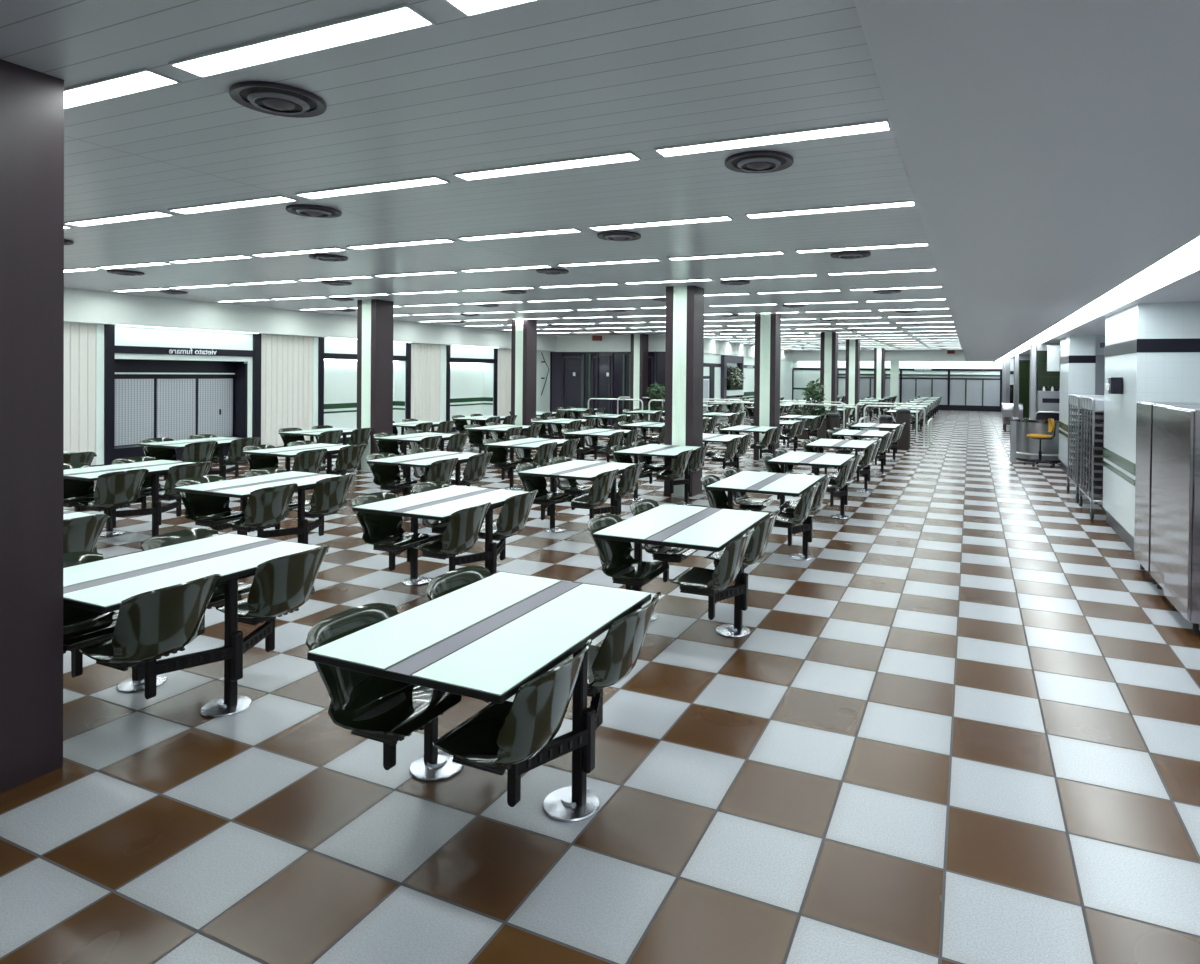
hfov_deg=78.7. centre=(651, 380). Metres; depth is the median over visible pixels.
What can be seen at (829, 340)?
pillar
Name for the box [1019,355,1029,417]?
wall
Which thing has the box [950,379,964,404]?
shutter
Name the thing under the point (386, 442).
table
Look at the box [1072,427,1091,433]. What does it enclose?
tray
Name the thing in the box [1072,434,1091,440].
tray
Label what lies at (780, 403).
guard rail
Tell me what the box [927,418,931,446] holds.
guard rail
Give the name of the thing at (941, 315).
recessed light
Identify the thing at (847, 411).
table
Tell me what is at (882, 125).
recessed light
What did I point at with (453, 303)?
recessed light
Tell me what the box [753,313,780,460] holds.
pillar
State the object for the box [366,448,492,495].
table
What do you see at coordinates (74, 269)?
diffuser
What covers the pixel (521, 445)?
table
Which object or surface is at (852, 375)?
pillar
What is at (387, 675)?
table
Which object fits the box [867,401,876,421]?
table
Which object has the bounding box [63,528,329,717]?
table
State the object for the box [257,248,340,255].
diffuser
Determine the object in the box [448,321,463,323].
ceiling vent
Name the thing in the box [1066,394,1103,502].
trolley
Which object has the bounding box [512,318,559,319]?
recessed light
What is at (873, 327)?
recessed light
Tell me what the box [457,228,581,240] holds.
recessed light
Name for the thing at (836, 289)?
recessed light
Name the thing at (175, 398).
shutter
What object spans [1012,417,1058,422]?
countertop
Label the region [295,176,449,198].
recessed light
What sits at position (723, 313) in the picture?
recessed light
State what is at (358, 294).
diffuser
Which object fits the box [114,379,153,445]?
shutter
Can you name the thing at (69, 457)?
chair
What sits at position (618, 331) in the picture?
recessed light
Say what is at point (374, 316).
pillar
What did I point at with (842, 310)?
recessed light
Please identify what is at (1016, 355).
pillar
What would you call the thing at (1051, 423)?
cushion
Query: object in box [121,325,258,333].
lamp
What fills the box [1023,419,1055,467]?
swivel chair
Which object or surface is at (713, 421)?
table
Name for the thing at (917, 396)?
table
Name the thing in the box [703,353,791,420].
wall
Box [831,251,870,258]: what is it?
ceiling vent
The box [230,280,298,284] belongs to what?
recessed light
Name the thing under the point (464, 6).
diffuser
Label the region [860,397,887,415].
table
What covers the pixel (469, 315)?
ceiling vent
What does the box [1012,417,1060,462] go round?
counter
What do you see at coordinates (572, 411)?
table
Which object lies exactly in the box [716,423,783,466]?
table
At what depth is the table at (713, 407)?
24.21 m
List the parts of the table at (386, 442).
seat, leg, seat, seat, leg, seat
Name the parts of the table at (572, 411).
seat, seat, seat, seat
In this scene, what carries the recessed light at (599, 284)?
in the ceiling at (544, 80)
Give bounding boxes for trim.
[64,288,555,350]
[556,334,789,360]
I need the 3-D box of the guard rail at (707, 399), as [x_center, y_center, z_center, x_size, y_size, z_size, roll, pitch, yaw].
[1.754,1.068,22.957,2.449,1.021,0.100,1,1,24]
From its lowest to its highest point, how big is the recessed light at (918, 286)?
0.012 m
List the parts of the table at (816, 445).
seat, seat, floor plate, seat arm, leg, seat, seat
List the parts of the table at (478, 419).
seat, seat, seat, seat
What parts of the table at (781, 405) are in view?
seat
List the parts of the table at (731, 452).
seat, seat, seat arm, leg, seat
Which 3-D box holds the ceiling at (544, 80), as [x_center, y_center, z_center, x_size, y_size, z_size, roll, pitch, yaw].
[0.576,-1.533,18.756,13.585,0.130,42.195,1,1,24]
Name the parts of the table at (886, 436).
seat, seat, seat, seat arm, leg, seat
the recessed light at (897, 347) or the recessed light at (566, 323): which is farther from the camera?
the recessed light at (897, 347)
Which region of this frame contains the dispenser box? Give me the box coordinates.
[1105,377,1122,393]
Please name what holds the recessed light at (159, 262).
in the ceiling at (544, 80)
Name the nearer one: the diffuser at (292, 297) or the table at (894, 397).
the diffuser at (292, 297)
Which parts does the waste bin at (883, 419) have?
dome lid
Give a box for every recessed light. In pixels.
[64,67,180,109]
[64,211,174,226]
[64,267,100,272]
[95,261,171,268]
[111,288,169,291]
[167,255,253,263]
[167,284,231,288]
[168,2,435,77]
[168,195,297,213]
[216,299,269,301]
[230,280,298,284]
[250,247,346,256]
[270,296,327,299]
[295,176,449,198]
[297,275,373,281]
[298,308,348,309]
[328,293,390,296]
[346,238,454,249]
[374,270,457,276]
[391,290,459,294]
[403,303,460,306]
[412,313,461,314]
[418,320,461,321]
[444,0,541,16]
[453,151,641,180]
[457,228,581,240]
[460,265,552,271]
[461,287,534,291]
[462,301,523,304]
[463,319,508,320]
[464,311,513,313]
[472,325,504,325]
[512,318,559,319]
[517,310,573,311]
[526,299,592,301]
[538,283,618,287]
[553,323,595,324]
[557,258,660,266]
[563,316,611,318]
[576,308,635,310]
[588,215,732,230]
[596,296,665,299]
[600,322,645,323]
[616,315,665,316]
[618,331,652,331]
[624,278,712,283]
[640,307,665,308]
[654,119,890,156]
[668,251,784,260]
[704,293,749,295]
[704,313,731,314]
[707,319,753,320]
[709,303,777,306]
[713,339,747,339]
[720,274,817,279]
[724,333,754,333]
[737,312,799,313]
[745,200,915,218]
[756,289,840,293]
[781,318,815,319]
[781,324,825,324]
[784,301,857,304]
[795,242,928,252]
[805,310,870,312]
[810,328,842,328]
[822,317,881,318]
[827,268,936,275]
[836,322,889,323]
[847,327,896,328]
[849,286,941,290]
[866,298,945,301]
[871,331,902,331]
[878,308,948,310]
[884,342,918,342]
[888,315,950,317]
[896,321,952,322]
[897,347,926,347]
[902,326,954,327]
[912,334,955,334]
[916,337,950,337]
[930,347,960,347]
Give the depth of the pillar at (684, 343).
10.70 m
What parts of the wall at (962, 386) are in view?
post, post, rail, post, post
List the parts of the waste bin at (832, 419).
dome lid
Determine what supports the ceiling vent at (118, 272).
in the ceiling at (544, 80)
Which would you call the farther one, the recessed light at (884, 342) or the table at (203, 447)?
the recessed light at (884, 342)
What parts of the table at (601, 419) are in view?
seat, seat, seat, seat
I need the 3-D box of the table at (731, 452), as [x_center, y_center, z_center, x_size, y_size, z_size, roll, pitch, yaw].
[1.038,1.286,12.202,1.123,0.791,1.230,1,1,24]
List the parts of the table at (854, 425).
seat, seat, seat, seat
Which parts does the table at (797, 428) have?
seat, seat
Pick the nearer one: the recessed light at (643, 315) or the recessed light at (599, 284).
the recessed light at (599, 284)
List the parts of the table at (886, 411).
seat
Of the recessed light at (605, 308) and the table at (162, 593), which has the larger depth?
the recessed light at (605, 308)
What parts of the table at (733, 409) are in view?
seat, seat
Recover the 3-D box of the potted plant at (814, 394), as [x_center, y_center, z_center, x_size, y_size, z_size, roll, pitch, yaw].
[4.588,0.768,20.659,1.411,1.722,0.812,1,1,24]
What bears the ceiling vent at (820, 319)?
in the ceiling at (544, 80)
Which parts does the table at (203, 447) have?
seat, seat, seat, leg, seat arm, seat post, seat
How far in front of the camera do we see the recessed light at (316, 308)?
15.17 m
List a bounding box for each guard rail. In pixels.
[588,398,642,414]
[617,396,662,414]
[647,399,664,433]
[703,398,743,432]
[703,401,753,403]
[780,400,845,436]
[780,403,856,421]
[856,402,917,439]
[859,416,868,430]
[863,405,925,446]
[927,418,931,446]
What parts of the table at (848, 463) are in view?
seat, leg, seat, seat post, floor plate, seat arm, seat, leg, seat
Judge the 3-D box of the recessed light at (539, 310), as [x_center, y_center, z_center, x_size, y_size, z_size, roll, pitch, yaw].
[-2.209,-1.452,15.180,1.276,0.012,0.150,1,1,24]
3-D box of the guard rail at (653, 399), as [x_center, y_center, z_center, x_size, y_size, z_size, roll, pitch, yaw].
[0.511,1.072,21.365,1.362,1.021,0.100,1,1,24]
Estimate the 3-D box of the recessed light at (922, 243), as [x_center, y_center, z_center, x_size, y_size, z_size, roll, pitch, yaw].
[2.096,-1.330,7.311,1.276,0.012,0.150,1,1,24]
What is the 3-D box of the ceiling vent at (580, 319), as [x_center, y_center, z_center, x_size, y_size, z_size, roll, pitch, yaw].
[-1.671,-1.450,17.300,0.410,0.050,0.410,1,1,24]
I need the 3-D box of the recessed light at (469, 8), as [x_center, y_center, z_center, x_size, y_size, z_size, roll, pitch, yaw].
[-0.104,-1.300,2.291,1.276,0.012,0.150,1,1,24]
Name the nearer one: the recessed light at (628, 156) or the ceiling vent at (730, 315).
the recessed light at (628, 156)
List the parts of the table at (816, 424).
seat, seat, seat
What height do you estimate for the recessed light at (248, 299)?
0.012 m
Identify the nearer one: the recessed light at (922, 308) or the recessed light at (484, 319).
the recessed light at (922, 308)
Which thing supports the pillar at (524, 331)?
on the floor
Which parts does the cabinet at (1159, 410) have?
door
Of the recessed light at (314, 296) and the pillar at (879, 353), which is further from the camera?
the pillar at (879, 353)
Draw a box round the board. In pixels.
[1047,345,1059,370]
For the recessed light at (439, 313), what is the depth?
16.36 m
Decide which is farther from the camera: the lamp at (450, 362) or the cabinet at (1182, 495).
the lamp at (450, 362)
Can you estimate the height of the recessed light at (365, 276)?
0.012 m
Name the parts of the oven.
hand rail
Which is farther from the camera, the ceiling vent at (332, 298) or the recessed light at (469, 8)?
the ceiling vent at (332, 298)
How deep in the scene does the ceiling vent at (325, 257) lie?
8.19 m
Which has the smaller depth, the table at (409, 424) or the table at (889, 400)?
the table at (409, 424)
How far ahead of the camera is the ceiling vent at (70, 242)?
7.41 m
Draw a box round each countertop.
[1001,403,1022,430]
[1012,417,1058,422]
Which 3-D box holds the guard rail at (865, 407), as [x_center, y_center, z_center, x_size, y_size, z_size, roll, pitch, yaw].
[6.268,1.154,18.843,1.579,1.021,0.100,1,1,24]
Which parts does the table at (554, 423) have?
seat, leg, seat, seat, seat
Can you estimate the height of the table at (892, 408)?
0.791 m
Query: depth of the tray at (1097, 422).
9.66 m
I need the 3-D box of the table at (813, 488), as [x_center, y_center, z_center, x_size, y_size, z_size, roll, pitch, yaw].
[1.157,1.338,7.239,1.123,0.791,1.230,1,1,24]
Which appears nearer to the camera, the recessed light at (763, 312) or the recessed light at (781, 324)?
the recessed light at (763, 312)
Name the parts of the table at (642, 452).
seat, leg, floor plate, seat, seat post, seat, seat arm, floor plate, leg, seat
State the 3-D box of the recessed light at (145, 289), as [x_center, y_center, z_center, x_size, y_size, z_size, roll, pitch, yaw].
[-8.311,-1.478,11.869,1.276,0.012,0.150,1,1,24]
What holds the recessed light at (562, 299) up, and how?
in the ceiling at (544, 80)
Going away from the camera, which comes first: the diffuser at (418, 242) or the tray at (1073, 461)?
the diffuser at (418, 242)
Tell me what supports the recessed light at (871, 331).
in the ceiling at (544, 80)
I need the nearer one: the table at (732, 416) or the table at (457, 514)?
the table at (457, 514)
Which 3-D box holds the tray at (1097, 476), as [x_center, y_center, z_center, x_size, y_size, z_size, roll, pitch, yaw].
[6.038,1.246,9.553,0.555,0.030,0.990,1,1,24]
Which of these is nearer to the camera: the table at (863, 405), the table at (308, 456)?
the table at (308, 456)
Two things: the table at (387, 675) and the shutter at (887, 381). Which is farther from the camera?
the shutter at (887, 381)
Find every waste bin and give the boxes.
[825,412,839,438]
[879,415,892,445]
[896,408,910,449]
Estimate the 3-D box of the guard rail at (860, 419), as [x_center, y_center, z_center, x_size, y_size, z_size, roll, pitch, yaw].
[5.836,1.322,20.031,0.100,0.653,1.753,1,1,24]
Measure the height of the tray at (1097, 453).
0.030 m
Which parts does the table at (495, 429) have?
seat, seat, seat, seat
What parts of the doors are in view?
door frame, door frame, head rail, door frame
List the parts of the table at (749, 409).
seat, seat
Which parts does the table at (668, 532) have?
seat, seat post, leg, floor plate, seat, seat post, seat post, seat, seat arm, floor plate, leg, seat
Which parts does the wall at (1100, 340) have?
steel door frame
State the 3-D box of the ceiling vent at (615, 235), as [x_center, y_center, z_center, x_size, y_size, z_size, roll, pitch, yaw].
[-0.299,-1.329,6.774,0.410,0.050,0.410,1,1,24]
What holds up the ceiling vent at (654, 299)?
in the ceiling at (544, 80)
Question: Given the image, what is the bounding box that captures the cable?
[541,352,548,394]
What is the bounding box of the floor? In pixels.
[0,406,1199,963]
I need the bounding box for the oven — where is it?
[1036,391,1059,418]
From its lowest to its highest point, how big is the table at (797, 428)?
0.791 m
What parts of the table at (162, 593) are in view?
seat post, seat, leg, floor plate, seat post, seat, seat, seat post, seat arm, floor plate, leg, under frame, seat post, seat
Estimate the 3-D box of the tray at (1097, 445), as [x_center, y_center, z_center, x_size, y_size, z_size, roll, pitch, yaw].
[6.042,0.854,9.549,0.555,0.030,0.990,1,1,24]
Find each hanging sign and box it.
[592,335,601,340]
[947,350,954,353]
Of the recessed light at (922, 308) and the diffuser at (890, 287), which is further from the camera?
the recessed light at (922, 308)
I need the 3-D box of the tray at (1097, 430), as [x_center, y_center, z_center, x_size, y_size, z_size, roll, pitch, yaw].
[6.043,0.658,9.547,0.555,0.030,0.990,1,1,24]
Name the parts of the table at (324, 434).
seat, seat, seat, leg, seat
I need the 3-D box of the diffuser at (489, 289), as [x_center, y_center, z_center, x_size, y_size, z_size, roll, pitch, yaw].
[-2.375,-1.416,11.264,1.256,0.004,0.130,1,1,24]
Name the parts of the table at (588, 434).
seat, leg, seat arm, seat, seat, seat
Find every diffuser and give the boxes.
[64,268,96,271]
[99,263,165,268]
[174,256,248,262]
[176,285,227,288]
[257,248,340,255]
[276,297,323,299]
[302,276,367,280]
[331,294,386,296]
[350,240,450,248]
[381,272,454,276]
[397,291,456,293]
[450,0,526,13]
[464,288,524,290]
[561,260,657,265]
[860,287,931,289]
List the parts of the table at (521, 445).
seat, seat post, leg, floor plate, seat, seat, leg, seat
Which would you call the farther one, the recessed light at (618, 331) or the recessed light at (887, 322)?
the recessed light at (618, 331)
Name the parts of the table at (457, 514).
seat, seat post, leg, floor plate, seat arm, seat, seat, seat post, seat arm, leg, seat post, seat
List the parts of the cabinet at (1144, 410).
door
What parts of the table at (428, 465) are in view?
seat, seat arm, leg, seat, seat, leg, seat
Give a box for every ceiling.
[0,0,961,350]
[790,0,1199,361]
[1001,271,1199,361]
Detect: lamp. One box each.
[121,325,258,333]
[324,359,397,361]
[450,362,486,363]
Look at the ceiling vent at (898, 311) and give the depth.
14.28 m
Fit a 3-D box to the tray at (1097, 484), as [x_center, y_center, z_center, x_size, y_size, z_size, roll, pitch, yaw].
[6.037,1.344,9.554,0.555,0.030,0.990,1,1,24]
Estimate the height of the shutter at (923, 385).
1.340 m
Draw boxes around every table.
[63,456,211,542]
[63,510,109,552]
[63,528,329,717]
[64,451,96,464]
[139,434,260,480]
[174,467,355,543]
[243,440,366,499]
[278,425,372,474]
[306,566,660,822]
[351,481,537,585]
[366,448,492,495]
[373,430,468,479]
[393,419,454,452]
[452,414,516,448]
[464,422,541,464]
[483,435,579,492]
[509,411,565,432]
[515,456,644,532]
[531,417,596,455]
[555,407,604,428]
[562,426,640,474]
[582,412,638,444]
[587,499,778,637]
[611,441,708,504]
[618,420,664,460]
[622,409,664,437]
[661,416,718,445]
[700,467,832,560]
[702,433,752,469]
[703,404,723,427]
[703,411,744,432]
[705,402,741,418]
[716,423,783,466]
[724,400,753,420]
[741,398,753,416]
[745,405,784,418]
[749,419,806,451]
[762,448,862,518]
[780,402,811,419]
[780,404,798,419]
[780,413,824,445]
[800,436,881,492]
[813,407,851,427]
[827,427,894,474]
[837,403,868,422]
[837,405,861,422]
[846,421,904,460]
[859,399,882,418]
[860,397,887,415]
[867,396,892,412]
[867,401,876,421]
[873,396,896,405]
[882,408,922,436]
[890,407,927,431]
[896,404,930,426]
[902,402,933,423]
[906,400,935,419]
[910,399,938,417]
[914,397,939,414]
[917,396,941,412]
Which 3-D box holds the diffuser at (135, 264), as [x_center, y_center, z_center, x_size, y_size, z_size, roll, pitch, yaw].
[-6.443,-1.433,9.056,1.256,0.004,0.130,1,1,24]
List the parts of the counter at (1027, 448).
foot rail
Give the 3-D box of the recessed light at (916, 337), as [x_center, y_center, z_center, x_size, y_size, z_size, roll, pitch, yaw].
[9.426,-1.430,24.046,1.276,0.012,0.150,1,1,24]
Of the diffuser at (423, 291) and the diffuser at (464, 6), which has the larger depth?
the diffuser at (423, 291)
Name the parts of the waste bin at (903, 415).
dome lid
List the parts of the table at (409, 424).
seat, leg, seat, seat, seat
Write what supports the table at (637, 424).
on the floor
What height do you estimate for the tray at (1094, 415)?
0.030 m
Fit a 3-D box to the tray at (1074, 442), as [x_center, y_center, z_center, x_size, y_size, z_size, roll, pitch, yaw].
[6.573,0.945,10.777,0.563,0.030,1.056,1,1,24]
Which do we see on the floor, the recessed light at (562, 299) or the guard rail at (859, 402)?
the guard rail at (859, 402)
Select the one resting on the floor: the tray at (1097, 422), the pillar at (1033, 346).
the pillar at (1033, 346)
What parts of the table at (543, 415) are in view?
seat, seat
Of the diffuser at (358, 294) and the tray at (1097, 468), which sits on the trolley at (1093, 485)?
the tray at (1097, 468)
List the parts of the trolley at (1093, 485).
frame, frame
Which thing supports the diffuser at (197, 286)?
attached to the recessed light at (213, 285)
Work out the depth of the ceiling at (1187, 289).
6.96 m
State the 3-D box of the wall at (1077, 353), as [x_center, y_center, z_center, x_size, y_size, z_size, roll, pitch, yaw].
[7.980,0.461,13.696,0.419,2.545,1.446,1,1,24]
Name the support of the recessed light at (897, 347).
in the ceiling at (544, 80)
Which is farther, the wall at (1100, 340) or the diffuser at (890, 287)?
the wall at (1100, 340)
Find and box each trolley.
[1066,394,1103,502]
[1079,397,1103,519]
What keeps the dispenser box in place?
attached to the wall at (1154, 347)
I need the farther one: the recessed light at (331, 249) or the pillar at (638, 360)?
the pillar at (638, 360)
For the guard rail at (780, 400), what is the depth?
21.41 m
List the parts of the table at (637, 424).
seat, seat, seat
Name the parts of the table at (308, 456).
seat, leg, seat, seat, leg, seat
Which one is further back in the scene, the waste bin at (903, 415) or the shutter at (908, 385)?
the shutter at (908, 385)
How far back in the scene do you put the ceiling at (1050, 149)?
2.34 m
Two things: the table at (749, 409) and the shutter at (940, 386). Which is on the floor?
the table at (749, 409)
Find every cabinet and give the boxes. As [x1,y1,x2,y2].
[1134,401,1199,583]
[1150,404,1199,589]
[1164,407,1199,635]
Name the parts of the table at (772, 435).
seat, seat, seat, seat arm, seat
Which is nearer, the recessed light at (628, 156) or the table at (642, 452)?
the recessed light at (628, 156)
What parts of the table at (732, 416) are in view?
seat, seat, seat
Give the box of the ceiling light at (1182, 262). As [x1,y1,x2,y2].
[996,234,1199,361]
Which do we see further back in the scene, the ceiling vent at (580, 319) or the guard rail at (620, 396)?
the guard rail at (620, 396)
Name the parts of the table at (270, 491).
seat, seat arm, leg, seat post, seat, seat, seat arm, leg, under frame, seat post, seat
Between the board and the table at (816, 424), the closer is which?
the board
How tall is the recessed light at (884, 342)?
0.012 m
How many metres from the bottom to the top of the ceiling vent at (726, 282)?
0.050 m
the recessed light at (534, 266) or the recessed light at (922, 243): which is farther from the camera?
the recessed light at (534, 266)
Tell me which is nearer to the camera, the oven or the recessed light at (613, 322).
the oven
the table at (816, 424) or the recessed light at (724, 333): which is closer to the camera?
the table at (816, 424)
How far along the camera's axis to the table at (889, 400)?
34.12 m
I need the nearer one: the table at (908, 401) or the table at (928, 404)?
the table at (928, 404)
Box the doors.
[550,351,664,424]
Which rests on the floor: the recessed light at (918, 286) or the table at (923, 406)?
the table at (923, 406)
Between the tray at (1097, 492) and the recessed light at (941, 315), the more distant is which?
the recessed light at (941, 315)
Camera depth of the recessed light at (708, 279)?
10.11 m
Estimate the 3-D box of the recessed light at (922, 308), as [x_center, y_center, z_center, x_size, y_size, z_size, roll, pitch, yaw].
[5.028,-1.370,14.005,1.276,0.012,0.150,1,1,24]
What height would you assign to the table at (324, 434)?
0.791 m
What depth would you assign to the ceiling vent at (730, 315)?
15.77 m
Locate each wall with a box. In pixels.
[64,322,549,466]
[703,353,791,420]
[792,361,1001,411]
[1010,358,1013,402]
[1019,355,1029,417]
[1036,344,1059,404]
[1059,335,1095,475]
[1095,336,1104,394]
[1103,302,1199,551]
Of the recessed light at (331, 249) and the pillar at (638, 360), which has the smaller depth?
the recessed light at (331, 249)
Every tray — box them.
[1069,459,1085,468]
[1070,408,1103,413]
[1070,415,1103,419]
[1070,421,1103,426]
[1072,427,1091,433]
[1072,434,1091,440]
[1072,440,1088,447]
[1082,469,1102,480]
[1082,476,1102,488]
[1082,483,1102,496]
[1083,412,1103,418]
[1083,420,1103,425]
[1083,427,1103,433]
[1083,434,1103,441]
[1083,441,1103,449]
[1085,448,1102,457]
[1085,455,1102,464]
[1085,462,1102,472]
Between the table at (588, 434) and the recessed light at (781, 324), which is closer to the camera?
the table at (588, 434)
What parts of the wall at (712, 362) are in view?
post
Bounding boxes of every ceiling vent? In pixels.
[64,239,73,244]
[107,270,144,275]
[158,290,187,293]
[229,81,326,117]
[286,204,341,217]
[309,254,347,261]
[321,281,351,285]
[329,297,353,300]
[335,309,355,311]
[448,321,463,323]
[460,314,478,316]
[477,304,498,306]
[500,290,526,293]
[536,268,568,274]
[572,318,588,320]
[597,231,640,240]
[606,309,625,312]
[652,297,665,301]
[719,314,737,316]
[720,280,749,284]
[725,150,793,172]
[782,304,804,307]
[820,319,837,320]
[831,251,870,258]
[873,289,900,293]
[895,310,916,312]
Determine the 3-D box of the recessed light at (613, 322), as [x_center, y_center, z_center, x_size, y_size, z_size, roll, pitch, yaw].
[-0.743,-1.472,18.527,1.276,0.012,0.150,1,1,24]
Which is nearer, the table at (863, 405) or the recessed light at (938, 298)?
the recessed light at (938, 298)
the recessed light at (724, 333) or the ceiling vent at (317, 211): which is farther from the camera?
the recessed light at (724, 333)
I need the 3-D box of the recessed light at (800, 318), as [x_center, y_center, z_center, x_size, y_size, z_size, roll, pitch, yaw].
[3.159,-1.417,16.818,1.276,0.012,0.150,1,1,24]
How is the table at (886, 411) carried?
on the floor
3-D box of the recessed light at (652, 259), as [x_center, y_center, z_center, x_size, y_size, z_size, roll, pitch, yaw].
[-0.506,-1.367,8.451,1.276,0.012,0.150,1,1,24]
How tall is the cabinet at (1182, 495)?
1.575 m
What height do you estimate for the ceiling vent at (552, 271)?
0.050 m
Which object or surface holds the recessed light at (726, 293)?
in the ceiling at (544, 80)
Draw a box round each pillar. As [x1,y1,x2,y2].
[0,59,63,793]
[357,299,393,469]
[511,319,536,435]
[630,334,647,410]
[664,285,703,496]
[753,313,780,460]
[820,332,837,417]
[845,339,859,424]
[873,348,884,413]
[1002,359,1005,402]
[1005,357,1009,402]
[1013,353,1018,416]
[1029,343,1036,417]
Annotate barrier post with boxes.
[1009,419,1016,462]
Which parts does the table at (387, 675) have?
seat, seat post, leg, floor plate, seat, seat, seat post, seat arm, floor plate, leg, seat post, seat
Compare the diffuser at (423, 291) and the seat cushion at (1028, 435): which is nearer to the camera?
the diffuser at (423, 291)
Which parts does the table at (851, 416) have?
seat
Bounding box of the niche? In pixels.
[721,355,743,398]
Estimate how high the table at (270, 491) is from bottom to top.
0.791 m
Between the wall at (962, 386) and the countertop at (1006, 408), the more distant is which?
the wall at (962, 386)
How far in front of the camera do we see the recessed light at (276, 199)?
5.65 m
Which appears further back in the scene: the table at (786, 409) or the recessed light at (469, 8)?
the table at (786, 409)
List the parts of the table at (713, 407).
seat, seat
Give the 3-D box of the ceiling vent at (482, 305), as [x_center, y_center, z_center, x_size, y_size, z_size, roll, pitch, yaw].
[-3.130,-1.430,13.969,0.410,0.050,0.410,1,1,24]
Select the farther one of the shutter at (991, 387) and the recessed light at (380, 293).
the shutter at (991, 387)
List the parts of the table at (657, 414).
seat, seat, seat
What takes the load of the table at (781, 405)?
on the floor
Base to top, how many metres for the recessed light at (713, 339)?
0.012 m
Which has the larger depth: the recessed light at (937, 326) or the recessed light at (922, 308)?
the recessed light at (937, 326)
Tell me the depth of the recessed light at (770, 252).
7.85 m
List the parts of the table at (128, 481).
seat post, seat, leg, seat arm, floor plate, seat post, seat, seat, seat post, seat arm, leg, under frame, seat post, seat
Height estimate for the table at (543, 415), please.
0.791 m
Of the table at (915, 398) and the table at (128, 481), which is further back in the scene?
the table at (915, 398)
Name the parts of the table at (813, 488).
seat, leg, seat, seat post, seat, seat arm, floor plate, leg, seat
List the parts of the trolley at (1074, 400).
frame, frame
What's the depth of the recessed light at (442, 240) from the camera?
7.33 m
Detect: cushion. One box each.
[1026,434,1052,437]
[1048,419,1054,432]
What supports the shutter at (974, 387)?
attached to the wall at (962, 386)
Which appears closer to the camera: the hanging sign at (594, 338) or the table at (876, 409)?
the hanging sign at (594, 338)
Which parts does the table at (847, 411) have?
seat, seat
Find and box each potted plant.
[639,381,664,431]
[789,378,836,438]
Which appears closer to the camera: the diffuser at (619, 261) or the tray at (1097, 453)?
the diffuser at (619, 261)
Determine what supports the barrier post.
on the floor
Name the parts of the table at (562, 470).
seat, seat post, leg, floor plate, seat arm, seat, seat post, seat, seat arm, leg, seat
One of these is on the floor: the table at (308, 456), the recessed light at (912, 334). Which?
the table at (308, 456)
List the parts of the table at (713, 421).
seat, seat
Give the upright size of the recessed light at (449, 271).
0.012 m
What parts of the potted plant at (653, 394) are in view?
crown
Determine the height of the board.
0.513 m
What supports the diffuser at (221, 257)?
attached to the recessed light at (232, 256)
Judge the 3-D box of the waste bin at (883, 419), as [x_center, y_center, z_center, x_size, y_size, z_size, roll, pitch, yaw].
[5.818,1.258,18.091,0.330,0.820,0.330,1,1,24]
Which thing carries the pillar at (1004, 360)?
on the floor
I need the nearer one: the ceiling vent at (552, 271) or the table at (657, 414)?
the ceiling vent at (552, 271)
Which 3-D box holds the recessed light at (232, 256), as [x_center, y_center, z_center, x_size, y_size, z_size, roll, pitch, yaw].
[-5.142,-1.412,8.486,1.276,0.012,0.150,1,1,24]
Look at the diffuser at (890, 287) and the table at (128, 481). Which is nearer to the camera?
the table at (128, 481)
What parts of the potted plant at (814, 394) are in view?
crown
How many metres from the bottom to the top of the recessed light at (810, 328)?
0.012 m
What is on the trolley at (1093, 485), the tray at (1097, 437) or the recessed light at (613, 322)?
the tray at (1097, 437)
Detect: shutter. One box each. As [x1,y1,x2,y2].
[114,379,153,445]
[156,379,195,440]
[198,379,232,436]
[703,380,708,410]
[860,378,869,399]
[871,378,873,396]
[885,379,899,398]
[902,379,914,402]
[917,379,930,396]
[933,379,947,404]
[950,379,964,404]
[967,380,981,405]
[984,380,999,405]
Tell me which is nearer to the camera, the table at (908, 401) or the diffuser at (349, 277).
the diffuser at (349, 277)
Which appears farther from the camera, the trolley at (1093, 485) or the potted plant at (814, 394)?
the potted plant at (814, 394)
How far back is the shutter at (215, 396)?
14.76 m
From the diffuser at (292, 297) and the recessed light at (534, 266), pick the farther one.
the diffuser at (292, 297)
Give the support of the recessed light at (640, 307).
in the ceiling at (544, 80)
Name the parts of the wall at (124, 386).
ribbed panel, post, shutter rail, transom panel, post, ribbed panel, post, transom panel, post, ribbed panel, post, transom panel, post, ribbed panel, smooth panel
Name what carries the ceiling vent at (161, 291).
in the ceiling at (544, 80)
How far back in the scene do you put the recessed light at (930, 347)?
32.42 m
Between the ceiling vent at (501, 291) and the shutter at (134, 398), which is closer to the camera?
the ceiling vent at (501, 291)
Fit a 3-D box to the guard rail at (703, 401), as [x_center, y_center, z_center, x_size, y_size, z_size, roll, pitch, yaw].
[2.224,1.097,20.614,2.058,1.021,0.100,1,1,24]
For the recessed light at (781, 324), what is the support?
in the ceiling at (544, 80)
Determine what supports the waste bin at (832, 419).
on the floor
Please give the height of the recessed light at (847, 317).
0.012 m

